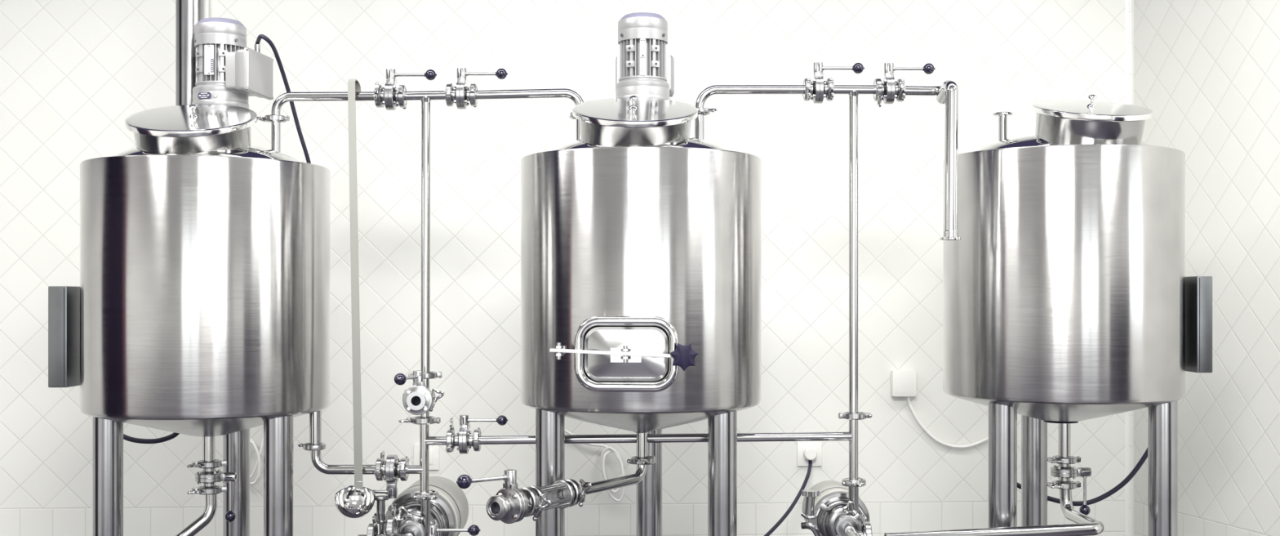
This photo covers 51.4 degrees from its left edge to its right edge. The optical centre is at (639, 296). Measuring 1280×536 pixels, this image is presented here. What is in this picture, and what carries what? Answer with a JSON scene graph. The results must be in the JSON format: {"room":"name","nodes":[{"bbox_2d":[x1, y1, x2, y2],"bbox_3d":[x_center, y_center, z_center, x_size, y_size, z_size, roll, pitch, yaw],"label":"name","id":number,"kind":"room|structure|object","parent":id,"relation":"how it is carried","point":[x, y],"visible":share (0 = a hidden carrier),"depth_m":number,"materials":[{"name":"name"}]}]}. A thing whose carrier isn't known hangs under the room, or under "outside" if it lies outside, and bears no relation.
{"room":"processing plant","nodes":[
{"label":"processing plant","id":0,"kind":"room"},
{"bbox_2d":[383,475,468,535],"bbox_3d":[-0.566,0.587,3.498,0.190,0.190,0.404,0,0,0],"label":"pump","id":1,"kind":"object","parent":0,"point":[450,509],"visible":0.58,"depth_m":3.41,"materials":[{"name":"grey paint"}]},
{"bbox_2d":[404,528,417,535],"bbox_3d":[-0.568,0.597,3.133,0.050,0.068,0.349,0,0,0],"label":"pipe","id":2,"kind":"object","parent":1,"relation":"attached to","point":[411,531],"visible":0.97,"depth_m":3.27,"materials":[{"name":"grey metal"}]},
{"bbox_2d":[357,533,404,535],"bbox_3d":[-0.629,0.588,3.240,0.112,0.022,0.022,0,0,0],"label":"pipe","id":3,"kind":"object","parent":2,"relation":"attached to","point":[358,534],"visible":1,"depth_m":3.24,"materials":[{"name":"grey metal"}]},
{"bbox_2d":[366,512,377,535],"bbox_3d":[-0.652,0.571,3.242,0.016,0.081,0.090,0,0,0],"label":"clamp","id":4,"kind":"object","parent":3,"relation":"attached to","point":[372,528],"visible":0.89,"depth_m":3.23,"materials":[{"name":"silver metal"}]},
{"bbox_2d":[385,502,397,535],"bbox_3d":[-0.604,0.551,3.242,0.017,0.088,0.092,0,0,0],"label":"clamp","id":5,"kind":"object","parent":3,"relation":"attached to","point":[392,520],"visible":1,"depth_m":3.22,"materials":[{"name":"silver metal"}]},
{"bbox_2d":[396,505,426,535],"bbox_3d":[-0.568,0.576,3.298,0.073,0.118,0.019,0,0,0],"label":"clamp","id":6,"kind":"object","parent":2,"relation":"attached to","point":[415,519],"visible":1,"depth_m":3.29,"materials":[{"name":"silver metal"}]},
{"bbox_2d":[427,523,480,535],"bbox_3d":[-0.459,0.600,3.220,0.146,0.102,0.069,0,0,0],"label":"valve","id":7,"kind":"object","parent":2,"relation":"attached to","point":[433,529],"visible":1,"depth_m":3.21,"materials":[{"name":"silver metal"}]},
{"bbox_2d":[420,499,430,532],"bbox_3d":[-0.537,0.541,3.330,0.041,0.090,0.041,0,0,0],"label":"outlet","id":8,"kind":"object","parent":1,"relation":"attached to","point":[424,504],"depth_m":3.32,"materials":[{"name":"metal"}]},
{"bbox_2d":[405,423,446,492],"bbox_3d":[-0.531,0.400,3.330,0.114,0.184,0.041,0,0,0],"label":"pipe","id":9,"kind":"object","parent":1,"relation":"attached to","point":[425,440],"visible":0.8,"depth_m":3.32,"materials":[{"name":"silver metal"}]},
{"bbox_2d":[346,453,400,497],"bbox_3d":[-0.665,0.448,3.330,0.153,0.108,0.073,0,0,0],"label":"valve","id":10,"kind":"object","parent":9,"relation":"attached to","point":[390,468],"visible":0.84,"depth_m":3.31,"materials":[{"name":"silver metal"}]},
{"bbox_2d":[375,494,389,533],"bbox_3d":[-0.641,0.553,3.300,0.038,0.118,0.038,0,0,0],"label":"drain pipe","id":11,"kind":"object","parent":10,"relation":"attached to","point":[380,500],"visible":0.98,"depth_m":3.29,"materials":[{"name":"metal"}]},
{"bbox_2d":[398,455,408,480],"bbox_3d":[-0.590,0.430,3.339,0.015,0.058,0.097,0,0,0],"label":"clamp","id":12,"kind":"object","parent":9,"relation":"attached to","point":[402,466],"visible":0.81,"depth_m":3.31,"materials":[{"name":"silver metal"}]},
{"bbox_2d":[420,378,429,417],"bbox_3d":[-0.538,0.252,3.301,0.042,0.113,0.099,0,0,0],"label":"pipe","id":13,"kind":"object","parent":9,"relation":"on","point":[426,381],"visible":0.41,"depth_m":3.32,"materials":[{"name":"silver metal"}]},
{"bbox_2d":[394,369,433,414],"bbox_3d":[-0.537,0.231,3.173,0.076,0.107,0.150,0,0,0],"label":"valve","id":14,"kind":"object","parent":13,"relation":"attached to","point":[418,398],"visible":1,"depth_m":3.20,"materials":[{"name":"silver metal"}]},
{"bbox_2d":[398,415,440,423],"bbox_3d":[-0.547,0.307,3.326,0.095,0.016,0.070,0,0,11],"label":"clamp","id":15,"kind":"object","parent":13,"relation":"attached to","point":[415,420],"visible":0.99,"depth_m":3.31,"materials":[{"name":"silver metal"}]},
{"bbox_2d":[402,387,444,411],"bbox_3d":[-0.528,0.249,3.251,0.101,0.061,0.016,0,0,0],"label":"clamp","id":16,"kind":"object","parent":13,"relation":"attached to","point":[435,399],"visible":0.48,"depth_m":3.25,"materials":[{"name":"silver metal"}]},
{"bbox_2d":[404,88,445,372],"bbox_3d":[-0.535,-0.166,3.330,0.118,0.719,0.041,0,0,0],"label":"pipe","id":17,"kind":"object","parent":13,"relation":"on","point":[425,97],"visible":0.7,"depth_m":3.32,"materials":[{"name":"silver metal"}]},
{"bbox_2d":[396,84,407,109],"bbox_3d":[-0.594,-0.502,3.340,0.015,0.056,0.096,0,0,0],"label":"clamp","id":18,"kind":"object","parent":17,"relation":"attached to","point":[400,89],"visible":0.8,"depth_m":3.31,"materials":[{"name":"silver metal"}]},
{"bbox_2d":[380,68,436,110],"bbox_3d":[-0.581,-0.518,3.330,0.146,0.102,0.069,0,0,0],"label":"valve","id":19,"kind":"object","parent":17,"relation":"attached to","point":[388,96],"visible":0.94,"depth_m":3.32,"materials":[{"name":"silver metal"}]},
{"bbox_2d":[405,371,441,378],"bbox_3d":[-0.541,0.195,3.324,0.093,0.016,0.068,0,0,-17],"label":"clamp","id":20,"kind":"object","parent":17,"relation":"attached to","point":[434,374],"visible":0.55,"depth_m":3.31,"materials":[{"name":"silver metal"}]},
{"bbox_2d":[444,83,453,106],"bbox_3d":[-0.476,-0.508,3.337,0.015,0.062,0.091,0,0,0],"label":"clamp","id":21,"kind":"object","parent":17,"relation":"attached to","point":[449,102],"visible":0.87,"depth_m":3.31,"materials":[{"name":"silver metal"}]},
{"bbox_2d":[451,67,507,109],"bbox_3d":[-0.404,-0.521,3.330,0.146,0.102,0.069,0,0,0],"label":"valve","id":22,"kind":"object","parent":17,"relation":"attached to","point":[460,95],"visible":0.96,"depth_m":3.32,"materials":[{"name":"silver metal"}]},
{"bbox_2d":[412,488,438,499],"bbox_3d":[-0.532,0.494,3.323,0.073,0.017,0.099,0,0,13],"label":"clamp","id":23,"kind":"object","parent":9,"relation":"attached to","point":[434,495],"visible":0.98,"depth_m":3.29,"materials":[{"name":"silver metal"}]},
{"bbox_2d":[445,417,454,452],"bbox_3d":[-0.474,0.345,3.332,0.015,0.083,0.077,0,0,0],"label":"clamp","id":24,"kind":"object","parent":9,"relation":"attached to","point":[449,448],"visible":0.96,"depth_m":3.31,"materials":[{"name":"silver metal"}]},
{"bbox_2d":[452,414,507,453],"bbox_3d":[-0.399,0.343,3.330,0.138,0.097,0.066,0,0,0],"label":"valve","id":25,"kind":"object","parent":9,"relation":"attached to","point":[463,439],"visible":0.98,"depth_m":3.32,"materials":[{"name":"silver metal"}]},
{"bbox_2d":[479,431,851,447],"bbox_3d":[0.060,0.357,3.330,0.935,0.042,0.041,0,0,0],"label":"pipe","id":26,"kind":"object","parent":25,"relation":"attached to","point":[843,435],"visible":0.91,"depth_m":3.32,"materials":[{"name":"grey metal"}]},
{"bbox_2d":[472,426,481,451],"bbox_3d":[-0.407,0.357,3.339,0.015,0.057,0.095,0,0,0],"label":"clamp","id":27,"kind":"object","parent":26,"relation":"attached to","point":[477,431],"visible":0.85,"depth_m":3.31,"materials":[{"name":"silver metal"}]},
{"bbox_2d":[0,0,1124,535],"bbox_3d":[-1.266,-0.200,4.292,5.852,3.000,0.122,0,0,-3],"label":"wall","id":28,"kind":"structure","parent":0,"point":[73,73],"depth_m":4.27,"materials":[{"name":"white tile"}]},
{"bbox_2d":[204,0,208,17],"bbox_3d":[-1.371,-1.038,4.215,0.015,0.875,0.015,0,0,0],"label":"conduit","id":29,"kind":"object","parent":28,"relation":"attached to","point":[206,2],"visible":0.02,"depth_m":4.21,"materials":[{"name":"white plastic"}]},
{"bbox_2d":[249,431,263,484],"bbox_3d":[-1.224,0.474,4.203,0.092,0.235,0.032,0,0,-7],"label":"cable coil","id":30,"kind":"object","parent":28,"relation":"attached to","point":[259,462],"visible":0.49,"depth_m":4.20,"materials":[{"name":"white plastic"}]},
{"bbox_2d":[413,444,439,469],"bbox_3d":[-0.682,0.510,4.253,0.081,0.081,0.013,0,0,-3],"label":"wall socket","id":31,"kind":"object","parent":28,"relation":"attached to","point":[433,449],"visible":0.59,"depth_m":4.25,"materials":[{"name":"white plastic"}]},
{"bbox_2d":[564,428,625,501],"bbox_3d":[-0.147,0.537,4.256,0.202,0.235,0.029,0,0,0],"label":"cable coil","id":32,"kind":"object","parent":28,"relation":"attached to","point":[614,451],"visible":0.77,"depth_m":4.25,"materials":[{"name":"white plastic"}]},
{"bbox_2d":[796,440,822,466],"bbox_3d":[0.549,0.506,4.310,0.081,0.081,0.013,0,0,-3],"label":"wall socket","id":33,"kind":"object","parent":28,"relation":"attached to","point":[802,460],"visible":0.87,"depth_m":4.31,"materials":[{"name":"white plastic"}]},
{"bbox_2d":[803,446,817,463],"bbox_3d":[0.549,0.511,4.288,0.043,0.058,0.032,0,0,0],"label":"plug","id":34,"kind":"object","parent":33,"relation":"attached to","point":[810,453],"visible":1,"depth_m":4.27,"materials":[{"name":"white plastic"}]},
{"bbox_2d":[764,462,812,535],"bbox_3d":[0.435,0.651,4.077,0.057,0.238,0.470,0,0,35],"label":"power cable","id":35,"kind":"object","parent":34,"relation":"hanging from","point":[782,518],"visible":0.98,"depth_m":4.09,"materials":[{"name":"grey rubber"}]},
{"bbox_2d":[890,369,915,396],"bbox_3d":[0.854,0.279,4.313,0.080,0.086,0.036,0,0,-3],"label":"junction box","id":36,"kind":"object","parent":28,"relation":"attached to","point":[903,382],"visible":1,"depth_m":4.30,"materials":[{"name":"white plastic"}]},
{"bbox_2d":[906,396,987,448],"bbox_3d":[1.033,0.404,4.327,0.340,0.174,0.013,0,0,-3],"label":"power cable","id":37,"kind":"object","parent":36,"relation":"hanging from","point":[910,406],"visible":0.81,"depth_m":4.32,"materials":[{"name":"white plastic"}]},
{"bbox_2d":[1124,0,1133,535],"bbox_3d":[1.603,-0.223,4.357,0.023,3.044,0.018,0,0,0],"label":"trim","id":38,"kind":"structure","parent":28,"relation":"attached to","point":[1129,4],"depth_m":4.36,"materials":[{"name":"white"}]},
{"bbox_2d":[801,480,869,535],"bbox_3d":[0.514,0.556,3.464,0.152,0.183,0.336,0,0,0],"label":"pump","id":39,"kind":"object","parent":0,"point":[833,495],"visible":0.59,"depth_m":3.37,"materials":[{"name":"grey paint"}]},
{"bbox_2d":[800,488,822,535],"bbox_3d":[0.427,0.545,3.295,0.057,0.132,0.046,0,0,30],"label":"pipe","id":40,"kind":"object","parent":39,"relation":"attached to","point":[810,494],"visible":1,"depth_m":3.29,"materials":[{"name":"silver metal"}]},
{"bbox_2d":[834,499,862,535],"bbox_3d":[0.518,0.556,3.298,0.079,0.106,0.017,0,0,0],"label":"clamp","id":41,"kind":"object","parent":39,"relation":"attached to","point":[856,517],"visible":0.91,"depth_m":3.29,"materials":[{"name":"silver metal"}]},
{"bbox_2d":[841,521,861,535],"bbox_3d":[0.516,0.582,3.133,0.050,0.068,0.349,0,0,0],"label":"pipe","id":42,"kind":"object","parent":39,"relation":"attached to","point":[846,526],"visible":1,"depth_m":3.24,"materials":[{"name":"grey metal"}]},
{"bbox_2d":[849,527,865,535],"bbox_3d":[0.528,0.577,3.220,0.040,0.041,0.041,0,0,0],"label":"pipe","id":43,"kind":"object","parent":42,"relation":"attached to","point":[861,532],"visible":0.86,"depth_m":3.21,"materials":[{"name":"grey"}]},
{"bbox_2d":[861,513,872,535],"bbox_3d":[0.549,0.568,3.226,0.016,0.072,0.097,0,0,0],"label":"clamp","id":44,"kind":"object","parent":43,"relation":"attached to","point":[866,524],"visible":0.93,"depth_m":3.20,"materials":[{"name":"silver metal"}]},
{"bbox_2d":[845,418,861,479],"bbox_3d":[0.534,0.379,3.330,0.041,0.165,0.041,0,0,0],"label":"pipe","id":45,"kind":"object","parent":39,"relation":"attached to","point":[853,424],"visible":0.83,"depth_m":3.32,"materials":[{"name":"grey metal"}]},
{"bbox_2d":[841,476,866,486],"bbox_3d":[0.537,0.462,3.322,0.068,0.016,0.093,0,0,29],"label":"clamp","id":46,"kind":"object","parent":45,"relation":"attached to","point":[862,482],"visible":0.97,"depth_m":3.30,"materials":[{"name":"silver metal"}]},
{"bbox_2d":[834,82,875,413],"bbox_3d":[0.535,-0.122,3.330,0.118,0.834,0.041,0,0,0],"label":"pipe","id":47,"kind":"object","parent":45,"relation":"on","point":[853,91],"visible":0.79,"depth_m":3.32,"materials":[{"name":"silver metal"}]},
{"bbox_2d":[825,77,834,101],"bbox_3d":[0.474,-0.517,3.322,0.015,0.060,0.094,0,0,0],"label":"clamp","id":48,"kind":"object","parent":47,"relation":"attached to","point":[829,97],"visible":0.92,"depth_m":3.30,"materials":[{"name":"silver metal"}]},
{"bbox_2d":[810,62,864,103],"bbox_3d":[0.489,-0.535,3.330,0.146,0.102,0.069,0,0,0],"label":"valve","id":49,"kind":"object","parent":47,"relation":"attached to","point":[819,88],"visible":0.91,"depth_m":3.32,"materials":[{"name":"silver metal"}]},
{"bbox_2d":[838,411,871,419],"bbox_3d":[0.541,0.296,3.336,0.093,0.016,0.068,0,0,-11],"label":"clamp","id":50,"kind":"object","parent":47,"relation":"attached to","point":[846,415],"visible":0.94,"depth_m":3.31,"materials":[{"name":"silver metal"}]},
{"bbox_2d":[872,78,882,106],"bbox_3d":[0.594,-0.508,3.329,0.015,0.076,0.080,0,0,0],"label":"clamp","id":51,"kind":"object","parent":47,"relation":"attached to","point":[878,95],"visible":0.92,"depth_m":3.30,"materials":[{"name":"silver metal"}]},
{"bbox_2d":[880,62,935,103],"bbox_3d":[0.665,-0.534,3.330,0.146,0.102,0.069,0,0,0],"label":"valve","id":52,"kind":"object","parent":47,"relation":"attached to","point":[890,89],"visible":0.92,"depth_m":3.32,"materials":[{"name":"silver metal"}]},
{"bbox_2d":[905,80,960,239],"bbox_3d":[0.713,-0.337,3.269,0.124,0.399,0.163,0,0,0],"label":"pipe","id":53,"kind":"object","parent":52,"relation":"attached to","point":[947,94],"visible":0.94,"depth_m":3.20,"materials":[{"name":"silver metal"}]},
{"bbox_2d":[895,78,905,102],"bbox_3d":[0.651,-0.515,3.322,0.015,0.060,0.094,0,0,0],"label":"clamp","id":54,"kind":"object","parent":53,"relation":"attached to","point":[901,95],"visible":0.91,"depth_m":3.30,"materials":[{"name":"silver metal"}]},
{"bbox_2d":[848,485,858,515],"bbox_3d":[0.534,0.518,3.330,0.041,0.107,0.041,0,0,0],"label":"outlet","id":55,"kind":"object","parent":39,"relation":"attached to","point":[853,491],"depth_m":3.32,"materials":[{"name":"metal"}]},
{"bbox_2d":[1133,0,1279,535],"bbox_3d":[1.846,-0.200,3.618,0.120,3.000,1.624,0,0,-13],"label":"wall","id":56,"kind":"structure","parent":0,"point":[1207,72],"depth_m":3.92,"materials":[{"name":"white tile"}]},
{"bbox_3d":[0.000,1.350,1.100,9.000,0.100,8.600,0,0,0],"label":"floor","id":57,"kind":"structure","parent":0,"visible":0},
{"bbox_2d":[48,103,329,535],"bbox_3d":[-1.119,0.410,3.312,0.681,1.781,0.590,0,0,0],"label":"tank","id":58,"kind":"object","parent":57,"relation":"on","point":[200,306],"visible":0.98,"depth_m":3.08,"materials":[{"name":"metal"}]},
{"bbox_2d":[123,431,179,443],"bbox_3d":[-1.315,0.345,3.540,0.284,0.090,0.033,0,0,21],"label":"power cable","id":59,"kind":"object","parent":58,"relation":"hanging from","point":[174,434],"visible":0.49,"depth_m":3.54,"materials":[{"name":"grey rubber"}]},
{"bbox_2d":[175,0,204,105],"bbox_3d":[-1.204,-1.009,3.560,0.072,1.371,0.072,0,0,0],"label":"vent pipe","id":60,"kind":"object","parent":58,"relation":"attached to","point":[188,13],"visible":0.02,"depth_m":3.53,"materials":[{"name":"metal"}]},
{"bbox_2d":[186,458,226,467],"bbox_3d":[-1.075,0.414,3.305,0.095,0.016,0.070,0,0,-19],"label":"clamp","id":61,"kind":"object","parent":58,"relation":"attached to","point":[199,464],"visible":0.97,"depth_m":3.29,"materials":[{"name":"silver metal"}]},
{"bbox_2d":[195,467,236,521],"bbox_3d":[-1.055,0.488,3.312,0.100,0.143,0.068,0,0,0],"label":"valve","id":62,"kind":"object","parent":58,"relation":"attached to","point":[209,477],"visible":0.91,"depth_m":3.30,"materials":[{"name":"silver metal"}]},
{"bbox_2d":[175,493,217,535],"bbox_3d":[-1.098,0.548,3.288,0.118,0.137,0.041,0,0,-38],"label":"pipe","id":63,"kind":"object","parent":62,"relation":"attached to","point":[208,513],"visible":0.93,"depth_m":3.29,"materials":[{"name":"grey metal"}]},
{"bbox_2d":[186,484,226,494],"bbox_3d":[-1.075,0.479,3.305,0.095,0.016,0.070,0,0,-19],"label":"clamp","id":64,"kind":"object","parent":63,"relation":"attached to","point":[219,489],"visible":0.98,"depth_m":3.29,"materials":[{"name":"silver metal"}]},
{"bbox_2d":[191,17,273,109],"bbox_3d":[-1.066,-0.560,3.448,0.190,0.314,0.168,0,0,0],"label":"motor","id":65,"kind":"object","parent":58,"relation":"on","point":[228,72],"visible":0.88,"depth_m":3.40,"materials":[{"name":"grey paint"}]},
{"bbox_2d":[199,92,209,97],"bbox_3d":[-1.111,-0.514,3.392,0.031,0.013,0.001,0,0,17],"label":"print","id":66,"kind":"object","parent":65,"relation":"on","point":[202,95],"depth_m":3.39,"materials":[{"name":"white"}]},
{"bbox_2d":[210,58,213,71],"bbox_3d":[-1.091,-0.590,3.396,0.007,0.034,0.001,0,0,7],"label":"print","id":67,"kind":"object","parent":65,"relation":"on","point":[211,60],"depth_m":3.40,"materials":[{"name":"blue"}]},
{"bbox_2d":[255,34,311,163],"bbox_3d":[-0.970,-0.183,3.571,0.096,0.993,0.268,0,0,16],"label":"power cable","id":68,"kind":"object","parent":65,"relation":"attached to","point":[260,37],"visible":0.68,"depth_m":3.56,"materials":[{"name":"grey rubber"}]},
{"bbox_2d":[257,114,289,122],"bbox_3d":[-0.918,-0.446,3.327,0.084,0.014,0.062,0,0,17],"label":"clamp","id":69,"kind":"object","parent":58,"relation":"attached to","point":[272,117],"visible":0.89,"depth_m":3.31,"materials":[{"name":"silver metal"}]},
{"bbox_2d":[297,442,325,450],"bbox_3d":[-0.821,0.373,3.334,0.065,0.015,0.088,0,0,-19],"label":"clamp","id":70,"kind":"object","parent":58,"relation":"attached to","point":[305,446],"visible":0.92,"depth_m":3.31,"materials":[{"name":"silver metal"}]},
{"bbox_2d":[271,91,374,115],"bbox_3d":[-0.792,-0.484,3.330,0.279,0.076,0.041,0,0,0],"label":"pipe","id":71,"kind":"object","parent":58,"relation":"attached to","point":[283,98],"visible":0.8,"depth_m":3.32,"materials":[{"name":"grey metal"}]},
{"bbox_2d":[333,79,375,518],"bbox_3d":[-0.700,0.000,3.287,0.100,1.085,0.130,0,0,0],"label":"ladle","id":72,"kind":"object","parent":71,"relation":"hanging from","point":[355,501],"visible":1,"depth_m":3.30,"materials":[{"name":"silver metal"}]},
{"bbox_2d":[333,485,375,518],"bbox_3d":[-0.700,0.506,3.270,0.100,0.072,0.096,0,0,0],"label":"bowl","id":73,"kind":"object","parent":72,"relation":"on","point":[353,501],"depth_m":3.30,"materials":[{"name":"silver metal"}]},
{"bbox_2d":[373,81,384,107],"bbox_3d":[-0.653,-0.504,3.319,0.015,0.060,0.096,0,0,0],"label":"clamp","id":74,"kind":"object","parent":71,"relation":"attached to","point":[377,88],"visible":0.88,"depth_m":3.30,"materials":[{"name":"silver metal"}]},
{"bbox_2d":[311,449,375,474],"bbox_3d":[-0.741,0.412,3.330,0.180,0.078,0.041,0,0,0],"label":"pipe","id":75,"kind":"object","parent":58,"relation":"attached to","point":[316,457],"visible":0.85,"depth_m":3.32,"materials":[{"name":"grey metal"}]},
{"bbox_2d":[373,449,384,480],"bbox_3d":[-0.650,0.423,3.334,0.015,0.071,0.087,0,0,0],"label":"clamp","id":76,"kind":"object","parent":75,"relation":"attached to","point":[377,472],"visible":0.75,"depth_m":3.31,"materials":[{"name":"silver metal"}]},
{"bbox_2d":[520,95,761,535],"bbox_3d":[0.003,0.404,3.236,0.590,1.792,0.674,0,0,0],"label":"tank","id":77,"kind":"object","parent":57,"relation":"on","point":[641,236],"visible":1,"depth_m":3.03,"materials":[{"name":"metal"}]},
{"bbox_2d":[475,87,583,105],"bbox_3d":[-0.272,-0.491,3.330,0.288,0.070,0.041,0,0,0],"label":"pipe","id":78,"kind":"object","parent":77,"relation":"attached to","point":[572,95],"visible":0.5,"depth_m":3.32,"materials":[{"name":"grey metal"}]},
{"bbox_2d":[468,83,477,107],"bbox_3d":[-0.416,-0.506,3.339,0.015,0.057,0.095,0,0,0],"label":"clamp","id":79,"kind":"object","parent":78,"relation":"attached to","point":[472,88],"visible":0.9,"depth_m":3.31,"materials":[{"name":"silver metal"}]},
{"bbox_2d":[568,111,576,119],"bbox_3d":[-0.152,-0.455,3.336,0.062,0.014,0.084,0,0,11],"label":"clamp","id":80,"kind":"object","parent":77,"relation":"attached to","point":[571,116],"visible":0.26,"depth_m":3.32,"materials":[{"name":"silver metal"}]},
{"bbox_2d":[572,464,647,494],"bbox_3d":[-0.071,0.434,3.165,0.044,0.066,0.316,0,0,34],"label":"pipe","id":81,"kind":"object","parent":77,"relation":"attached to","point":[637,476],"visible":0.69,"depth_m":3.18,"materials":[{"name":"grey metal"}]},
{"bbox_2d":[564,478,591,506],"bbox_3d":[-0.154,0.444,3.025,0.106,0.065,0.017,0,0,34],"label":"clamp","id":82,"kind":"object","parent":81,"relation":"attached to","point":[580,492],"visible":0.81,"depth_m":3.01,"materials":[{"name":"silver metal"}]},
{"bbox_2d":[523,479,574,511],"bbox_3d":[-0.206,0.445,2.965,0.064,0.064,0.126,0,0,34],"label":"glass","id":83,"kind":"object","parent":82,"relation":"attached to","point":[561,493],"visible":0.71,"depth_m":2.97,"materials":[{"name":"clear glass"}]},
{"bbox_2d":[519,486,551,520],"bbox_3d":[-0.237,0.449,2.893,0.110,0.072,0.017,0,0,34],"label":"clamp","id":84,"kind":"object","parent":83,"relation":"attached to","point":[537,507],"visible":0.66,"depth_m":2.88,"materials":[{"name":"silver metal"}]},
{"bbox_2d":[456,468,528,523],"bbox_3d":[-0.317,0.427,2.839,0.169,0.114,0.076,0,0,-24],"label":"valve","id":85,"kind":"object","parent":84,"relation":"attached to","point":[517,500],"visible":0.91,"depth_m":2.84,"materials":[{"name":"silver metal"}]},
{"bbox_2d":[485,494,508,519],"bbox_3d":[-0.301,0.446,2.823,0.053,0.053,0.025,0,0,34],"label":"ferrule","id":86,"kind":"object","parent":85,"relation":"attached to","point":[497,507],"visible":1,"depth_m":2.81,"materials":[{"name":"silver metal"}]},
{"bbox_2d":[626,454,656,464],"bbox_3d":[0.007,0.401,3.270,0.070,0.016,0.095,0,0,41],"label":"clamp","id":87,"kind":"object","parent":77,"relation":"attached to","point":[651,459],"visible":0.96,"depth_m":3.25,"materials":[{"name":"silver metal"}]},
{"bbox_2d":[613,12,676,99],"bbox_3d":[0.013,-0.573,3.482,0.169,0.314,0.186,0,0,0],"label":"motor","id":88,"kind":"object","parent":77,"relation":"on","point":[642,68],"visible":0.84,"depth_m":3.41,"materials":[{"name":"grey paint"}]},
{"bbox_2d":[697,107,717,115],"bbox_3d":[0.154,-0.464,3.326,0.062,0.014,0.084,0,0,-11],"label":"clamp","id":89,"kind":"object","parent":77,"relation":"attached to","point":[700,110],"visible":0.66,"depth_m":3.29,"materials":[{"name":"silver metal"}]},
{"bbox_2d":[694,81,804,107],"bbox_3d":[0.273,-0.502,3.330,0.289,0.075,0.041,0,0,0],"label":"pipe","id":90,"kind":"object","parent":77,"relation":"attached to","point":[708,91],"visible":0.77,"depth_m":3.32,"materials":[{"name":"grey metal"}]},
{"bbox_2d":[802,77,811,101],"bbox_3d":[0.417,-0.517,3.322,0.015,0.060,0.094,0,0,0],"label":"clamp","id":91,"kind":"object","parent":90,"relation":"attached to","point":[806,97],"visible":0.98,"depth_m":3.30,"materials":[{"name":"silver metal"}]},
{"bbox_2d":[942,94,1212,535],"bbox_3d":[1.106,0.400,3.413,0.640,1.799,0.600,0,0,0],"label":"tank","id":92,"kind":"object","parent":57,"relation":"on","point":[1068,297],"visible":0.99,"depth_m":3.18,"materials":[{"name":"metal"}]},
{"bbox_2d":[1046,454,1080,463],"bbox_3d":[1.085,0.417,3.412,0.095,0.016,0.070,0,0,-9],"label":"clamp","id":93,"kind":"object","parent":92,"relation":"attached to","point":[1054,459],"visible":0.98,"depth_m":3.39,"materials":[{"name":"silver metal"}]},
{"bbox_2d":[1050,463,1091,514],"bbox_3d":[1.106,0.490,3.418,0.100,0.143,0.068,0,0,0],"label":"valve","id":94,"kind":"object","parent":92,"relation":"attached to","point":[1064,472],"visible":0.91,"depth_m":3.41,"materials":[{"name":"silver metal"}]},
{"bbox_2d":[884,488,1104,535],"bbox_3d":[0.889,0.535,3.205,0.598,0.106,0.229,0,0,-28],"label":"pipe","id":95,"kind":"object","parent":94,"relation":"attached to","point":[1085,525],"visible":0.92,"depth_m":3.18,"materials":[{"name":"grey metal"}]},
{"bbox_2d":[1046,480,1080,488],"bbox_3d":[1.085,0.481,3.412,0.095,0.016,0.070,0,0,-9],"label":"clamp","id":96,"kind":"object","parent":94,"relation":"attached to","point":[1053,484],"visible":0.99,"depth_m":3.39,"materials":[{"name":"silver metal"}]},
{"bbox_2d":[1017,447,1147,505],"bbox_3d":[1.248,0.440,3.785,0.506,0.312,0.064,0,0,9],"label":"power cable","id":97,"kind":"object","parent":92,"relation":"hanging from","point":[1144,457],"visible":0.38,"depth_m":3.79,"materials":[{"name":"grey rubber"}]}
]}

